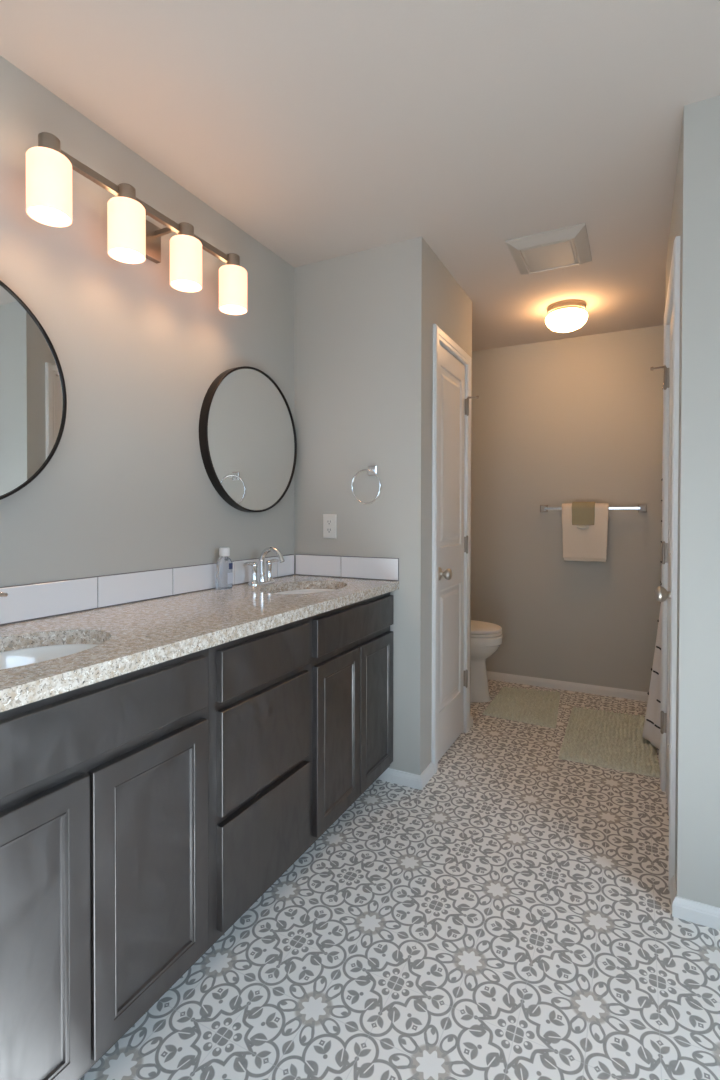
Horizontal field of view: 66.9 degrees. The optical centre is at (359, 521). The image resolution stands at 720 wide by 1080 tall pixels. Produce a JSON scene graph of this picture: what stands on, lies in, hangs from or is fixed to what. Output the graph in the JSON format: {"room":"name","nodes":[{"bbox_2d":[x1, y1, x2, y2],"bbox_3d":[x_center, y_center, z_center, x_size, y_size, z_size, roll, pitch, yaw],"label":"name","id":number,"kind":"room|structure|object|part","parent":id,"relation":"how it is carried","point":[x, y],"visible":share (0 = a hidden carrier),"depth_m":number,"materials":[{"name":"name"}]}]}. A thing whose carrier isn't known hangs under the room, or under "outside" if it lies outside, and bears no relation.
{"room":"bathroom","nodes":[
{"label":"bathroom","id":0,"kind":"room"},
{"bbox_2d":[0,55,293,586],"bbox_3d":[-0.848,-0.028,1.802,0.100,2.440,5.802,0,1,27],"label":"wall","id":1,"kind":"structure","parent":0,"point":[126,487],"depth_m":1.80,"materials":[{"name":"grey paint"}]},
{"bbox_2d":[0,280,66,499],"bbox_3d":[-1.014,-0.342,1.318,0.040,0.628,0.628,0,1,27],"label":"round mirror","id":2,"kind":"object","parent":1,"relation":"attached to","point":[33,396],"visible":1,"depth_m":1.48,"materials":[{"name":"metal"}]},
{"bbox_2d":[26,132,246,314],"bbox_3d":[-0.689,-0.920,1.787,0.183,0.218,0.842,0,1,27],"label":"vanity light","id":3,"kind":"object","parent":1,"relation":"attached to","point":[132,239],"visible":1,"depth_m":1.63,"materials":[{"name":"white glass"}]},
{"bbox_3d":[-0.823,-0.884,1.443,0.107,0.152,0.107,0,1,27],"label":"lamp shade","id":4,"kind":"part","parent":3,"relation":"part of","materials":[{"name":"white glass"}]},
{"bbox_3d":[-0.711,-0.886,1.661,0.107,0.152,0.107,0,1,27],"label":"lamp shade","id":5,"kind":"part","parent":3,"relation":"part of","materials":[{"name":"white glass"}]},
{"bbox_3d":[-0.747,-0.970,1.850,0.024,0.120,0.164,0,1,27],"label":"plate","id":6,"kind":"part","parent":3,"relation":"part of","materials":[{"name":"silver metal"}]},
{"bbox_3d":[-0.672,-1.000,1.877,0.084,0.016,0.012,0,1,27],"label":"bracket arm","id":7,"kind":"part","parent":3,"relation":"part of","materials":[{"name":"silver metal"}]},
{"bbox_3d":[-0.600,-0.888,1.880,0.107,0.152,0.107,0,1,27],"label":"lamp shade","id":8,"kind":"part","parent":3,"relation":"part of","materials":[{"name":"white glass"}]},
{"bbox_3d":[-0.489,-0.891,2.098,0.107,0.152,0.107,0,1,27],"label":"lamp shade","id":9,"kind":"part","parent":3,"relation":"part of","materials":[{"name":"white glass"}]},
{"bbox_2d":[0,554,293,624],"bbox_3d":[-0.764,0.223,1.849,0.010,0.102,1.918,0,1,27],"label":"backsplash","id":10,"kind":"structure","parent":1,"relation":"attached to","point":[24,602],"depth_m":1.76,"materials":[{"name":"white tile"}]},
{"bbox_2d":[199,366,296,511],"bbox_3d":[-0.467,-0.354,2.390,0.040,0.628,0.628,0,1,27],"label":"round mirror","id":11,"kind":"object","parent":1,"relation":"attached to","point":[248,441],"visible":1,"depth_m":2.33,"materials":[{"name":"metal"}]},
{"bbox_2d":[0,0,719,350],"bbox_3d":[0.669,-1.286,1.015,3.500,0.100,5.802,0,1,27],"label":"ceiling","id":12,"kind":"structure","parent":0,"point":[321,130],"depth_m":1.66,"materials":[{"name":"beige paint"}]},
{"bbox_2d":[505,223,591,274],"bbox_3d":[0.879,-1.236,2.518,0.330,0.032,0.370,0,1,27],"label":"exhaust fan","id":13,"kind":"object","parent":12,"relation":"attached to","point":[568,246],"visible":1,"depth_m":2.46,"materials":[{"name":"beige plastic"}]},
{"bbox_3d":[0.879,-1.226,2.518,0.202,0.007,0.242,0,1,27],"label":"vent panel","id":14,"kind":"part","parent":13,"relation":"part of","materials":[{"name":"beige plastic"}]},
{"bbox_2d":[545,299,587,331],"bbox_3d":[1.211,-1.191,3.197,0.233,0.138,0.233,0,1,27],"label":"ceiling light","id":15,"kind":"object","parent":12,"relation":"attached to","point":[569,315],"visible":1,"depth_m":3.12,"materials":[{"name":"white glass"}]},
{"bbox_2d":[294,237,428,774],"bbox_3d":[-0.006,-0.036,2.606,0.670,2.440,0.100,0,1,27],"label":"wall pier","id":16,"kind":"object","parent":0,"point":[361,319],"visible":0.71,"depth_m":2.50,"materials":[{"name":"grey paint"}]},
{"bbox_2d":[323,514,336,538],"bbox_3d":[-0.147,0.024,2.617,0.073,0.116,0.008,0,1,27],"label":"wall outlet","id":17,"kind":"object","parent":16,"relation":"attached to","point":[329,520],"visible":1,"depth_m":2.61,"materials":[{"name":"white plastic"}]},
{"bbox_2d":[295,554,398,580],"bbox_3d":[-0.073,0.215,2.580,0.554,0.102,0.010,0,1,27],"label":"side splash","id":18,"kind":"object","parent":16,"relation":"attached to","point":[375,568],"visible":1,"depth_m":2.57,"materials":[{"name":"white tile"}]},
{"bbox_2d":[351,466,380,503],"bbox_3d":[0.035,-0.166,2.493,0.159,0.176,0.061,0,1,27],"label":"towel ring","id":19,"kind":"object","parent":16,"relation":"attached to","point":[372,470],"visible":1,"depth_m":2.50,"materials":[{"name":"silver metal"}]},
{"bbox_3d":[0.057,-0.233,2.509,0.044,0.044,0.010,0,1,27],"label":"mount plate","id":20,"kind":"part","parent":19,"relation":"part of","materials":[{"name":"silver metal"}]},
{"bbox_2d":[378,762,433,789],"bbox_3d":[0.215,1.157,2.527,0.213,0.058,0.162,0,1,27],"label":"baseboard","id":21,"kind":"object","parent":16,"relation":"attached to","point":[395,776],"visible":0.83,"depth_m":2.46,"materials":[{"name":"white paint"}]},
{"bbox_2d":[80,680,719,1079],"bbox_3d":[0.664,1.254,1.045,3.500,0.100,5.802,0,1,27],"label":"floor","id":22,"kind":"structure","parent":0,"point":[507,916],"depth_m":1.51,"materials":[{"name":"tile"}]},
{"bbox_2d":[0,648,208,1079],"bbox_3d":[-0.785,0.759,1.215,0.533,0.880,0.738,0,1,27],"label":"base cabinet","id":23,"kind":"object","parent":22,"relation":"on","point":[104,896],"visible":0.96,"depth_m":1.11,"materials":[{"name":"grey wood"}]},
{"bbox_3d":[-0.629,0.809,0.958,0.020,0.592,0.332,0,1,27],"label":"cabinet door","id":24,"kind":"part","parent":23,"relation":"part of","materials":[{"name":"grey wood"}]},
{"bbox_3d":[-0.475,0.805,1.260,0.020,0.592,0.329,0,1,27],"label":"cabinet door","id":25,"kind":"part","parent":23,"relation":"part of","materials":[{"name":"brown wood"}]},
{"bbox_2d":[0,575,398,711],"bbox_3d":[-0.513,0.295,1.728,0.565,0.037,1.929,0,1,27],"label":"countertop","id":26,"kind":"structure","parent":23,"relation":"on","point":[129,637],"depth_m":1.45,"materials":[{"name":"stone"}]},
{"bbox_2d":[0,592,7,596],"bbox_3d":[-0.967,0.200,1.297,0.183,0.161,0.176,0,1,-19],"label":"faucet","id":27,"kind":"object","parent":26,"relation":"on","point":[2,594],"visible":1,"depth_m":1.40,"materials":[{"name":"silver metal"}]},
{"bbox_2d":[0,644,97,669],"bbox_3d":[-0.767,0.385,1.197,0.341,0.132,0.495,0,1,27],"label":"sink","id":28,"kind":"object","parent":26,"relation":"in","point":[14,658],"visible":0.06,"depth_m":1.37,"materials":[{"name":"white ceramic"}]},
{"bbox_2d":[216,547,232,589],"bbox_3d":[-0.541,0.187,2.176,0.041,0.167,0.066,0,1,27],"label":"soap bottle","id":29,"kind":"object","parent":26,"relation":"on","point":[224,565],"visible":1,"depth_m":2.16,"materials":[{"name":"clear plastic"}]},
{"bbox_2d":[243,547,284,585],"bbox_3d":[-0.426,0.188,2.360,0.183,0.161,0.176,0,1,-19],"label":"faucet","id":30,"kind":"object","parent":26,"relation":"on","point":[262,579],"visible":1,"depth_m":2.34,"materials":[{"name":"silver metal"}]},
{"bbox_3d":[-0.465,0.181,2.283,0.016,0.024,0.074,0,1,27],"label":"lever","id":31,"kind":"part","parent":30,"relation":"part of","materials":[{"name":"silver metal"}]},
{"bbox_3d":[-0.449,0.216,2.314,0.038,0.088,0.038,0,1,27],"label":"handle","id":32,"kind":"part","parent":30,"relation":"part of","materials":[{"name":"silver metal"}]},
{"bbox_3d":[-0.426,0.264,2.361,0.052,0.010,0.156,0,1,27],"label":"plate","id":33,"kind":"part","parent":30,"relation":"part of","materials":[{"name":"silver metal"}]},
{"bbox_3d":[-0.402,0.215,2.406,0.038,0.088,0.038,0,1,27],"label":"handle","id":34,"kind":"part","parent":30,"relation":"part of","materials":[{"name":"silver metal"}]},
{"bbox_3d":[-0.382,0.184,2.337,0.138,0.152,0.040,0,1,27],"label":"spout","id":35,"kind":"part","parent":30,"relation":"part of","materials":[{"name":"silver metal"}]},
{"bbox_2d":[273,589,335,593],"bbox_3d":[-0.227,0.374,2.257,0.341,0.132,0.495,0,1,27],"label":"sink","id":36,"kind":"object","parent":26,"relation":"in","point":[303,591],"visible":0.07,"depth_m":2.44,"materials":[{"name":"white ceramic"}]},
{"bbox_2d":[208,617,309,947],"bbox_3d":[-0.506,0.753,1.762,0.533,0.880,0.490,0,1,27],"label":"base cabinet","id":37,"kind":"object","parent":22,"relation":"on","point":[259,683],"visible":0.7,"depth_m":1.58,"materials":[{"name":"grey wood"}]},
{"bbox_3d":[-0.276,0.411,1.644,0.020,0.136,0.434,0,1,27],"label":"drawer","id":38,"kind":"part","parent":37,"relation":"part of","materials":[{"name":"brown wood"}]},
{"bbox_3d":[-0.277,0.954,1.650,0.020,0.282,0.434,0,1,27],"label":"drawer","id":39,"kind":"part","parent":37,"relation":"part of","materials":[{"name":"brown wood"}]},
{"bbox_3d":[-0.276,0.646,1.647,0.020,0.282,0.434,0,1,27],"label":"drawer","id":40,"kind":"part","parent":37,"relation":"part of","materials":[{"name":"brown wood"}]},
{"bbox_2d":[309,592,392,846],"bbox_3d":[-0.239,0.748,2.287,0.533,0.880,0.688,0,1,27],"label":"base cabinet","id":41,"kind":"object","parent":22,"relation":"on","point":[351,663],"visible":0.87,"depth_m":2.10,"materials":[{"name":"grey wood"}]},
{"bbox_3d":[-0.082,0.797,2.030,0.020,0.592,0.324,0,1,27],"label":"cabinet door","id":42,"kind":"part","parent":41,"relation":"part of","materials":[{"name":"brown wood"}]},
{"bbox_3d":[0.069,0.794,2.326,0.020,0.592,0.324,0,1,27],"label":"cabinet door","id":43,"kind":"part","parent":41,"relation":"part of","materials":[{"name":"brown wood"}]},
{"bbox_2d":[470,620,502,702],"bbox_3d":[0.589,0.763,3.698,0.745,0.818,0.468,0,1,27],"label":"toilet","id":44,"kind":"object","parent":22,"relation":"on","point":[486,637],"visible":0.28,"depth_m":3.54,"materials":[{"name":"white ceramic"}]},
{"bbox_3d":[0.681,0.723,3.650,0.528,0.019,0.368,0,1,27],"label":"seat","id":45,"kind":"part","parent":44,"relation":"part of","materials":[{"name":"white plastic"}]},
{"bbox_3d":[0.672,0.697,3.655,0.547,0.027,0.368,0,1,27],"label":"lid","id":46,"kind":"part","parent":44,"relation":"part of","materials":[{"name":"white plastic"}]},
{"bbox_2d":[482,686,559,728],"bbox_3d":[1.073,1.160,3.492,0.430,0.030,0.666,0,1,27],"label":"bath mat","id":47,"kind":"object","parent":22,"relation":"on","point":[532,706],"visible":1,"depth_m":3.42,"materials":[{"name":"beige fabric"}]},
{"bbox_2d":[558,707,659,777],"bbox_3d":[1.363,1.167,2.982,0.475,0.030,0.836,0,1,27],"label":"bath mat","id":48,"kind":"object","parent":22,"relation":"on","point":[611,740],"visible":0.98,"depth_m":2.88,"materials":[{"name":"beige fabric"}]},
{"bbox_2d":[428,246,471,764],"bbox_3d":[0.433,-0.038,2.841,0.100,2.440,0.717,0,1,27],"label":"wall","id":49,"kind":"structure","parent":0,"point":[450,307],"depth_m":2.60,"materials":[{"name":"grey paint"}]},
{"bbox_2d":[431,324,470,773],"bbox_3d":[0.437,0.130,2.834,0.117,2.104,0.603,0,1,27],"label":"trim","id":50,"kind":"structure","parent":49,"relation":"attached to","point":[440,337],"depth_m":2.59,"materials":[{"name":"white paint"}]},
{"bbox_2d":[438,344,478,760],"bbox_3d":[0.495,0.156,2.822,0.108,2.030,0.510,0,1,27],"label":"door","id":51,"kind":"structure","parent":49,"relation":"in","point":[453,405],"depth_m":2.83,"materials":[{"name":"white paint"}]},
{"bbox_3d":[0.412,0.255,2.635,0.065,0.065,0.065,0,1,27],"label":"knob","id":52,"kind":"part","parent":51,"relation":"part of","materials":[{"name":"silver metal"}]},
{"bbox_2d":[471,325,663,691],"bbox_3d":[1.627,-0.046,3.741,2.550,2.440,0.100,0,1,27],"label":"wall","id":53,"kind":"structure","parent":0,"point":[555,423],"depth_m":3.78,"materials":[{"name":"grey paint"}]},
{"bbox_2d":[487,671,647,701],"bbox_3d":[1.220,1.142,3.897,1.700,0.058,0.013,0,1,27],"label":"baseboard","id":54,"kind":"structure","parent":53,"relation":"attached to","point":[526,680],"depth_m":3.77,"materials":[{"name":"white paint"}]},
{"bbox_2d":[540,504,646,511],"bbox_3d":[1.558,-0.088,3.676,0.668,0.052,0.076,0,1,27],"label":"towel bar","id":55,"kind":"object","parent":53,"relation":"attached to","point":[641,507],"visible":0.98,"depth_m":3.57,"materials":[{"name":"silver metal"}]},
{"bbox_2d":[562,503,608,561],"bbox_3d":[1.515,0.073,3.671,0.292,0.390,0.072,0,1,27],"label":"bath towel","id":56,"kind":"object","parent":55,"relation":"hanging from","point":[590,544],"visible":0.89,"depth_m":3.64,"materials":[{"name":"beige fabric"}]},
{"bbox_2d":[572,502,595,529],"bbox_3d":[1.507,-0.039,3.671,0.145,0.188,0.100,0,1,27],"label":"hand towel","id":57,"kind":"object","parent":56,"relation":"on","point":[583,513],"visible":0.97,"depth_m":3.63,"materials":[{"name":"beige fabric"}]},
{"bbox_3d":[1.548,-0.087,3.655,0.600,0.016,0.016,0,1,27],"label":"rail","id":58,"kind":"part","parent":55,"relation":"part of","materials":[{"name":"silver metal"}]},
{"bbox_3d":[1.848,-0.086,3.565,0.052,0.052,0.010,0,1,27],"label":"mount plate","id":59,"kind":"part","parent":55,"relation":"part of","materials":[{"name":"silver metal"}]},
{"bbox_3d":[1.759,-0.848,3.084,0.025,0.025,0.933,0,1,27],"label":"shower rod","id":60,"kind":"object","parent":53,"relation":"attached to","visible":0},
{"bbox_2d":[642,387,662,748],"bbox_3d":[1.716,0.141,3.127,0.158,2.019,0.899,0,1,27],"label":"shower curtain","id":61,"kind":"object","parent":60,"relation":"hanging from","point":[651,730],"visible":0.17,"depth_m":2.83,"materials":[{"name":"white fabric"}]},
{"bbox_2d":[665,95,719,907],"bbox_3d":[1.288,-0.028,2.143,0.120,2.440,1.184,0,1,27],"label":"wall","id":62,"kind":"structure","parent":0,"point":[695,218],"depth_m":1.62,"materials":[{"name":"grey paint"}]},
{"bbox_2d":[650,310,672,814],"bbox_3d":[1.186,0.165,2.110,0.108,2.030,0.686,0,1,27],"label":"door","id":63,"kind":"structure","parent":62,"relation":"in","point":[661,594],"depth_m":2.29,"materials":[{"name":"white paint"}]},
{"bbox_3d":[1.044,0.250,1.861,0.065,0.065,0.065,0,1,27],"label":"knob","id":64,"kind":"part","parent":63,"relation":"part of","materials":[{"name":"silver metal"}]},
{"bbox_2d":[660,236,679,890],"bbox_3d":[1.230,0.141,2.071,0.117,2.104,0.779,0,1,27],"label":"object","id":65,"kind":"structure","parent":62,"relation":"attached to","point":[673,292],"depth_m":1.76,"materials":[{"name":"white paint"}]},
{"bbox_3d":[0.275,-0.043,3.268,0.570,2.440,0.100,0,1,27],"label":"wall","id":66,"kind":"structure","parent":0,"visible":0},
{"bbox_2d":[470,715,472,727],"bbox_3d":[0.468,1.149,3.211,0.383,0.058,0.074,0,1,27],"label":"baseboard","id":67,"kind":"structure","parent":66,"relation":"attached to","point":[471,717],"depth_m":3.13,"materials":[{"name":"white paint"}]},
{"bbox_3d":[1.787,-0.017,1.292,1.541,2.440,0.120,0,1,27],"label":"wall","id":68,"kind":"structure","parent":0,"visible":0},
{"bbox_2d":[670,875,719,929],"bbox_3d":[1.720,1.174,1.325,1.674,0.058,0.121,0,1,27],"label":"baseboard","id":69,"kind":"structure","parent":68,"relation":"attached to","point":[703,914],"depth_m":1.63,"materials":[{"name":"white paint"}]}
]}

